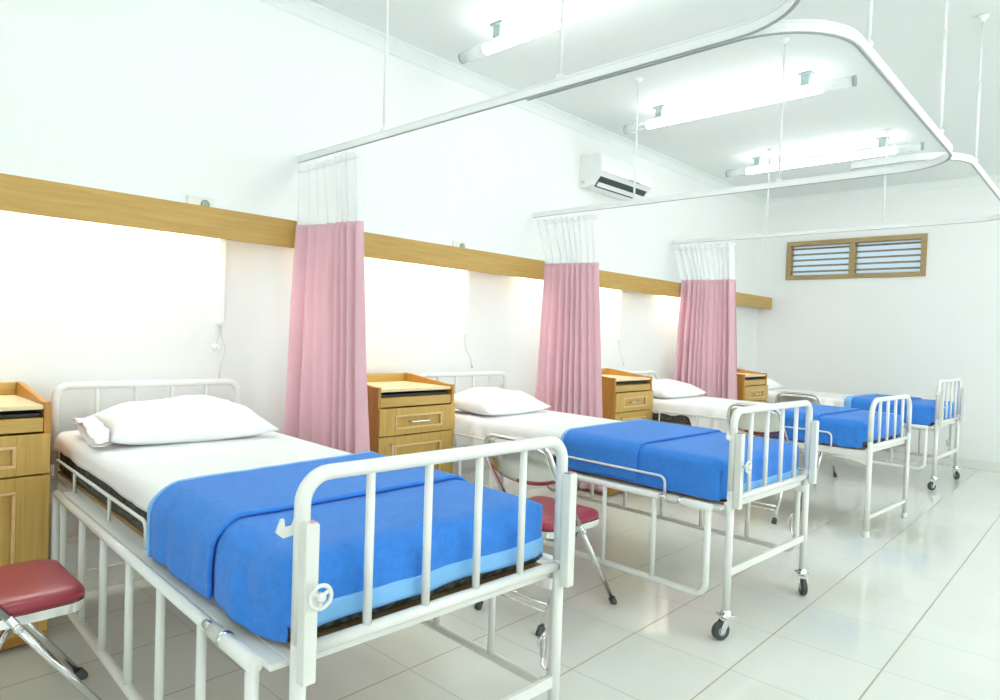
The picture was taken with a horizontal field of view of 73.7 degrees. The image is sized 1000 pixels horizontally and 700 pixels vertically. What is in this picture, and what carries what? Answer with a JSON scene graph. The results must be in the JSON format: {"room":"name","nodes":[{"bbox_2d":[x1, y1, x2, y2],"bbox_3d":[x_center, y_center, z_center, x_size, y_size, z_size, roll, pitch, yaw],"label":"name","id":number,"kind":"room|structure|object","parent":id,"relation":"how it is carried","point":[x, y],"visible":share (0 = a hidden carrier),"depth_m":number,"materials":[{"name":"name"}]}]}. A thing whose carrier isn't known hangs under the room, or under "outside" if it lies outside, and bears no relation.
{"room":"hospital room","nodes":[
{"label":"hospital room","id":0,"kind":"room"},
{"bbox_2d":[0,0,761,572],"bbox_3d":[-0.410,-0.386,4.463,0.120,2.920,10.600,3,2,43],"label":"wall","id":1,"kind":"structure","parent":0,"point":[219,101],"depth_m":3.44,"materials":[{"name":"paint"}]},
{"bbox_2d":[187,195,212,206],"bbox_3d":[-1.448,-0.708,3.228,0.022,0.062,0.125,3,2,43],"label":"wall socket","id":2,"kind":"object","parent":1,"relation":"attached to","point":[195,200],"visible":0.65,"depth_m":3.22,"materials":[{"name":"white plastic"}]},
{"bbox_2d":[201,200,209,206],"bbox_3d":[-1.431,-0.707,3.238,0.010,0.044,0.044,3,2,43],"label":"outlet","id":3,"kind":"object","parent":2,"relation":"attached to","point":[203,202],"depth_m":3.23,"materials":[{"name":"white plastic"}]},
{"bbox_2d":[216,239,225,325],"bbox_3d":[-1.384,-0.385,3.313,0.026,0.532,0.032,3,2,43],"label":"cable trunking","id":4,"kind":"object","parent":1,"relation":"attached to","point":[221,263],"visible":0.76,"depth_m":3.30,"materials":[{"name":"white plastic"}]},
{"bbox_2d":[212,326,224,377],"bbox_3d":[-1.398,0.011,3.308,0.018,0.260,0.067,3,2,33],"label":"cord","id":5,"kind":"object","parent":4,"relation":"hanging from","point":[215,347],"visible":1,"depth_m":3.31,"materials":[{"name":"white plastic"}]},
{"bbox_2d":[71,481,554,591],"bbox_3d":[-0.411,1.028,4.454,0.012,0.095,10.360,3,2,43],"label":"baseboard","id":6,"kind":"structure","parent":1,"relation":"attached to","point":[115,572],"depth_m":3.02,"materials":[{"name":"tile"}]},
{"bbox_2d":[0,173,771,308],"bbox_3d":[-0.265,-0.592,4.394,0.166,0.140,10.255,3,2,43],"label":"wall rail","id":7,"kind":"object","parent":1,"relation":"attached to","point":[18,194],"visible":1,"depth_m":3.17,"materials":[{"name":"brown wood"}]},
{"bbox_2d":[452,240,465,247],"bbox_3d":[-0.271,-0.699,4.489,0.022,0.062,0.125,3,2,43],"label":"wall socket","id":8,"kind":"object","parent":1,"relation":"attached to","point":[454,243],"visible":0.66,"depth_m":4.48,"materials":[{"name":"white plastic"}]},
{"bbox_2d":[462,270,469,335],"bbox_3d":[-0.231,-0.369,4.549,0.026,0.547,0.032,3,2,43],"label":"cable trunking","id":9,"kind":"object","parent":1,"relation":"attached to","point":[466,273],"visible":0.82,"depth_m":4.54,"materials":[{"name":"white plastic"}]},
{"bbox_2d":[257,0,766,206],"bbox_3d":[-0.287,-1.808,4.358,0.085,0.066,10.360,3,2,43],"label":"trim","id":10,"kind":"structure","parent":1,"relation":"attached to","point":[307,10],"depth_m":4.43,"materials":[{"name":"paint"}]},
{"bbox_2d":[580,152,652,200],"bbox_3d":[1.002,-1.449,5.668,0.208,0.264,0.803,3,2,43],"label":"air conditioner","id":11,"kind":"object","parent":1,"relation":"attached to","point":[601,173],"visible":0.9,"depth_m":5.50,"materials":[{"name":"white plastic"}]},
{"bbox_2d":[595,176,645,197],"bbox_3d":[1.028,-1.361,5.644,0.064,0.080,0.700,3,2,43],"label":"vent","id":12,"kind":"object","parent":11,"relation":"attached to","point":[615,185],"depth_m":5.60,"materials":[{"name":"white plastic"}]},
{"bbox_2d":[617,290,622,340],"bbox_3d":[1.069,-0.356,5.941,0.026,0.552,0.032,3,2,43],"label":"cable trunking","id":13,"kind":"object","parent":1,"relation":"attached to","point":[620,296],"visible":0.76,"depth_m":5.93,"materials":[{"name":"white plastic"}]},
{"bbox_2d":[0,448,999,699],"bbox_3d":[1.845,1.266,2.346,6.440,0.120,10.600,3,2,43],"label":"floor","id":14,"kind":"structure","parent":0,"point":[910,609],"depth_m":2.80,"materials":[{"name":"tile"}]},
{"bbox_2d":[0,382,50,650],"bbox_3d":[-1.980,0.606,2.378,0.495,0.935,0.548,3,2,43],"label":"base cabinet","id":15,"kind":"object","parent":14,"relation":"on","point":[25,415],"visible":0.74,"depth_m":2.38,"materials":[{"name":"brown wood"}]},
{"bbox_2d":[0,410,41,417],"bbox_3d":[-1.988,0.225,2.388,0.401,0.010,0.498,3,2,43],"label":"shelf","id":16,"kind":"object","parent":15,"relation":"attached to","point":[23,413],"depth_m":2.41,"materials":[{"name":"black wood"}]},
{"bbox_2d":[0,559,101,699],"bbox_3d":[-1.412,0.721,1.905,0.428,0.784,0.536,3,2,43],"label":"folding chair","id":17,"kind":"object","parent":14,"relation":"on","point":[33,586],"visible":1,"depth_m":1.86,"materials":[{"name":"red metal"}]},
{"bbox_2d":[48,379,576,699],"bbox_3d":[-0.838,0.647,2.269,0.917,0.935,2.208,1,2,-44],"label":"hospital bed","id":18,"kind":"object","parent":14,"relation":"on","point":[250,651],"visible":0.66,"depth_m":1.63,"materials":[{"name":"white metal"}]},
{"bbox_2d":[59,452,537,638],"bbox_3d":[-0.847,0.463,2.280,0.740,0.152,2.003,1,2,-44],"label":"mattress","id":19,"kind":"object","parent":18,"relation":"on","point":[63,458],"visible":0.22,"depth_m":1.97,"materials":[{"name":"black fabric"}]},
{"bbox_2d":[54,430,351,511],"bbox_3d":[-0.844,0.438,2.277,0.773,0.120,2.016,1,2,-44],"label":"sheet","id":20,"kind":"object","parent":19,"relation":"on","point":[137,473],"visible":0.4,"depth_m":2.33,"materials":[{"name":"white fabric"}]},
{"bbox_2d":[72,395,278,446],"bbox_3d":[-1.308,0.277,2.705,0.669,0.169,0.459,1,2,-41],"label":"pillow","id":21,"kind":"object","parent":20,"relation":"on","point":[185,418],"visible":1,"depth_m":2.58,"materials":[{"name":"white fabric"}]},
{"bbox_2d":[146,451,542,642],"bbox_3d":[-0.424,0.469,1.848,0.844,0.193,0.857,1,2,-44],"label":"blanket","id":22,"kind":"object","parent":20,"relation":"on","point":[215,534],"visible":0.8,"depth_m":1.58,"materials":[{"name":"blue fabric"}]},
{"bbox_2d":[367,372,454,473],"bbox_3d":[-0.611,0.617,3.816,0.495,0.935,0.548,3,2,43],"label":"base cabinet","id":23,"kind":"object","parent":14,"relation":"on","point":[408,413],"visible":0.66,"depth_m":3.68,"materials":[{"name":"brown wood"}]},
{"bbox_2d":[381,390,447,396],"bbox_3d":[-0.618,0.236,3.825,0.401,0.010,0.498,3,2,43],"label":"shelf","id":24,"kind":"object","parent":23,"relation":"attached to","point":[424,392],"depth_m":3.72,"materials":[{"name":"black wood"}]},
{"bbox_2d":[474,433,616,635],"bbox_3d":[0.211,0.751,2.948,0.428,0.784,0.536,3,2,43],"label":"folding chair","id":25,"kind":"object","parent":14,"relation":"on","point":[541,467],"visible":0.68,"depth_m":2.79,"materials":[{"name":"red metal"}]},
{"bbox_2d":[577,368,652,496],"bbox_3d":[0.877,0.630,5.306,0.495,0.935,0.548,3,2,43],"label":"base cabinet","id":26,"kind":"object","parent":14,"relation":"on","point":[624,393],"visible":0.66,"depth_m":5.12,"materials":[{"name":"brown wood"}]},
{"bbox_2d":[616,381,646,384],"bbox_3d":[0.869,0.250,5.316,0.401,0.010,0.498,3,2,43],"label":"shelf","id":27,"kind":"object","parent":26,"relation":"attached to","point":[617,382],"depth_m":5.21,"materials":[{"name":"black wood"}]},
{"bbox_2d":[420,371,818,640],"bbox_3d":[0.479,0.657,3.680,0.917,0.935,2.208,1,2,-44],"label":"hospital bed","id":28,"kind":"object","parent":14,"relation":"on","point":[736,497],"visible":0.61,"depth_m":2.96,"materials":[{"name":"white metal"}]},
{"bbox_3d":[0.469,0.500,3.691,0.740,0.152,2.003,1,2,-44],"label":"mattress","id":29,"kind":"object","parent":28,"relation":"on","visible":0},
{"bbox_2d":[453,409,620,455],"bbox_3d":[0.460,0.515,3.680,0.814,0.201,2.021,1,2,-44],"label":"sheet","id":30,"kind":"object","parent":29,"relation":"on","point":[541,423],"visible":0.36,"depth_m":3.77,"materials":[{"name":"white fabric"}]},
{"bbox_2d":[454,387,551,415],"bbox_3d":[-0.024,0.313,4.153,0.419,0.158,0.600,3,2,42],"label":"pillow","id":31,"kind":"object","parent":30,"relation":"on","point":[490,401],"visible":0.96,"depth_m":4.00,"materials":[{"name":"white fabric"}]},
{"bbox_2d":[560,419,798,500],"bbox_3d":[0.879,0.504,3.276,0.849,0.190,0.908,1,2,-44],"label":"blanket","id":32,"kind":"object","parent":30,"relation":"on","point":[692,460],"visible":0.88,"depth_m":3.02,"materials":[{"name":"blue fabric"}]},
{"bbox_2d":[737,369,767,402],"bbox_3d":[2.285,0.648,6.522,0.495,0.935,0.548,3,2,43],"label":"base cabinet","id":33,"kind":"object","parent":14,"relation":"on","point":[751,386],"visible":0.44,"depth_m":6.36,"materials":[{"name":"brown wood"}]},
{"bbox_2d":[745,377,762,379],"bbox_3d":[2.278,0.268,6.532,0.401,0.010,0.498,3,2,43],"label":"shelf","id":34,"kind":"object","parent":33,"relation":"attached to","point":[746,378],"depth_m":6.48,"materials":[{"name":"black wood"}]},
{"bbox_2d":[727,403,801,523],"bbox_3d":[1.870,0.763,4.710,0.428,0.784,0.536,3,2,43],"label":"folding chair","id":35,"kind":"object","parent":14,"relation":"on","point":[759,417],"visible":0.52,"depth_m":4.51,"materials":[{"name":"silver metal"}]},
{"bbox_2d":[625,371,911,537],"bbox_3d":[1.874,0.682,5.191,0.818,0.906,2.118,1,2,-43],"label":"hospital bed","id":36,"kind":"object","parent":14,"relation":"on","point":[901,444],"visible":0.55,"depth_m":4.38,"materials":[{"name":"white metal"}]},
{"bbox_2d":[652,413,897,446],"bbox_3d":[1.880,0.508,5.203,0.740,0.152,2.003,1,2,-43],"label":"mattress","id":37,"kind":"object","parent":36,"relation":"on","point":[664,417],"visible":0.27,"depth_m":5.20,"materials":[{"name":"black fabric"}]},
{"bbox_2d":[652,396,771,435],"bbox_3d":[1.867,0.534,5.189,0.817,0.224,2.017,1,2,-43],"label":"sheet","id":38,"kind":"object","parent":37,"relation":"on","point":[696,405],"visible":0.26,"depth_m":5.13,"materials":[{"name":"white fabric"}]},
{"bbox_2d":[652,379,706,398],"bbox_3d":[1.415,0.327,5.695,0.660,0.149,0.420,1,2,-44],"label":"pillow","id":39,"kind":"object","parent":38,"relation":"on","point":[662,388],"visible":0.73,"depth_m":5.53,"materials":[{"name":"white fabric"}]},
{"bbox_2d":[758,404,900,448],"bbox_3d":[2.348,0.520,4.700,0.833,0.195,0.682,1,2,-43],"label":"blanket","id":40,"kind":"object","parent":38,"relation":"on","point":[848,427],"visible":0.65,"depth_m":4.39,"materials":[{"name":"blue fabric"}]},
{"bbox_2d":[775,391,836,484],"bbox_3d":[2.742,0.761,5.995,0.428,0.784,0.536,3,2,43],"label":"folding chair","id":41,"kind":"object","parent":14,"relation":"on","point":[786,397],"visible":0.33,"depth_m":5.81,"materials":[{"name":"silver metal"}]},
{"bbox_2d":[737,365,965,490],"bbox_3d":[3.229,0.677,6.625,0.917,0.935,2.208,1,2,-44],"label":"hospital bed","id":42,"kind":"object","parent":14,"relation":"on","point":[958,415],"visible":0.45,"depth_m":5.86,"materials":[{"name":"white metal"}]},
{"bbox_2d":[309,0,999,199],"bbox_3d":[1.949,-1.772,2.270,6.440,0.120,10.600,3,2,43],"label":"ceiling","id":43,"kind":"structure","parent":0,"point":[907,35],"depth_m":4.26,"materials":[{"name":"paint"}]},
{"bbox_2d":[458,0,637,63],"bbox_3d":[0.373,-1.718,3.357,1.627,0.148,0.068,3,2,43],"label":"fluorescent light","id":44,"kind":"object","parent":43,"relation":"attached to","point":[500,42],"visible":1,"depth_m":3.48,"materials":[{"name":"white"}]},
{"bbox_2d":[297,0,800,162],"bbox_3d":[-1.262,-1.379,1.400,2.720,0.839,3.510,3,2,43],"label":"track","id":45,"kind":"object","parent":43,"relation":"hanging from","point":[738,31],"visible":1,"depth_m":2.37,"materials":[{"name":"metal"}]},
{"bbox_2d":[284,147,369,453],"bbox_3d":[-0.889,-0.031,3.322,0.721,1.924,0.176,3,2,41],"label":"privacy curtain","id":46,"kind":"object","parent":45,"relation":"hanging from","point":[327,396],"visible":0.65,"depth_m":3.30,"materials":[{"name":"pink fabric"}]},
{"bbox_2d":[527,0,952,217],"bbox_3d":[0.598,-1.365,3.399,2.710,0.839,1.979,3,2,43],"label":"track","id":47,"kind":"object","parent":43,"relation":"hanging from","point":[844,32],"visible":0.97,"depth_m":2.84,"materials":[{"name":"metal"}]},
{"bbox_2d":[535,210,602,490],"bbox_3d":[0.462,-0.011,4.767,0.692,1.944,0.145,3,2,43],"label":"privacy curtain","id":48,"kind":"object","parent":47,"relation":"hanging from","point":[569,374],"visible":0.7,"depth_m":4.72,"materials":[{"name":"pink fabric"}]},
{"bbox_2d":[623,70,856,133],"bbox_3d":[1.566,-1.708,4.597,1.627,0.148,0.068,3,2,43],"label":"fluorescent light","id":49,"kind":"object","parent":43,"relation":"attached to","point":[806,89],"visible":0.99,"depth_m":4.51,"materials":[{"name":"grey paint"}]},
{"bbox_2d":[725,136,923,177],"bbox_3d":[2.778,-1.698,5.859,1.627,0.148,0.068,3,2,43],"label":"fluorescent light","id":50,"kind":"object","parent":43,"relation":"attached to","point":[881,150],"visible":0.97,"depth_m":5.78,"materials":[{"name":"grey paint"}]},
{"bbox_2d":[672,13,999,243],"bbox_3d":[1.997,-1.382,4.888,2.720,0.784,2.134,3,2,43],"label":"track","id":51,"kind":"object","parent":43,"relation":"hanging from","point":[973,161],"visible":0.94,"depth_m":4.84,"materials":[{"name":"metal"}]},
{"bbox_2d":[673,240,736,399],"bbox_3d":[1.904,-0.028,6.304,0.729,1.999,0.187,3,2,40],"label":"privacy curtain","id":52,"kind":"object","parent":51,"relation":"hanging from","point":[706,349],"visible":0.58,"depth_m":6.29,"materials":[{"name":"pink fabric"}]},
{"bbox_2d":[755,182,999,462],"bbox_3d":[5.473,-0.227,6.138,6.200,2.920,0.120,3,2,43],"label":"wall","id":53,"kind":"structure","parent":0,"point":[886,335],"depth_m":7.14,"materials":[{"name":"paint"}]},
{"bbox_2d":[785,233,927,279],"bbox_3d":[3.974,-1.028,7.508,1.435,0.450,0.112,3,2,43],"label":"window","id":54,"kind":"structure","parent":53,"relation":"in","point":[905,255],"depth_m":7.46,"materials":[{"name":"brown wood"}]},
{"bbox_2d":[768,174,999,205],"bbox_3d":[5.481,-1.651,6.000,6.120,0.066,0.085,3,2,43],"label":"trim","id":55,"kind":"structure","parent":53,"relation":"attached to","point":[969,181],"depth_m":7.22,"materials":[{"name":"paint"}]},
{"bbox_2d":[873,448,999,472],"bbox_3d":[5.384,1.185,6.121,6.188,0.095,0.012,3,2,43],"label":"baseboard","id":56,"kind":"structure","parent":53,"relation":"attached to","point":[962,462],"depth_m":6.80,"materials":[{"name":"tile"}]},
{"bbox_3d":[3.220,0.528,6.637,0.740,0.152,2.003,1,2,-44],"label":"mattress","id":57,"kind":"object","parent":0,"visible":0},
{"bbox_2d":[767,388,851,406],"bbox_3d":[3.211,0.542,6.623,0.816,0.200,2.023,1,2,-44],"label":"sheet","id":58,"kind":"object","parent":57,"relation":"on","point":[829,399],"visible":0.24,"depth_m":6.60,"materials":[{"name":"white fabric"}]},
{"bbox_2d":[767,378,781,388],"bbox_3d":[2.702,0.351,7.134,0.420,0.141,0.620,3,2,43],"label":"pillow","id":59,"kind":"object","parent":58,"relation":"on","point":[771,384],"visible":0.1,"depth_m":7.10,"materials":[{"name":"white fabric"}]},
{"bbox_2d":[844,393,953,424],"bbox_3d":[3.693,0.537,6.152,0.834,0.190,0.702,1,2,-44],"label":"blanket","id":60,"kind":"object","parent":58,"relation":"on","point":[923,410],"visible":0.47,"depth_m":5.88,"materials":[{"name":"blue fabric"}]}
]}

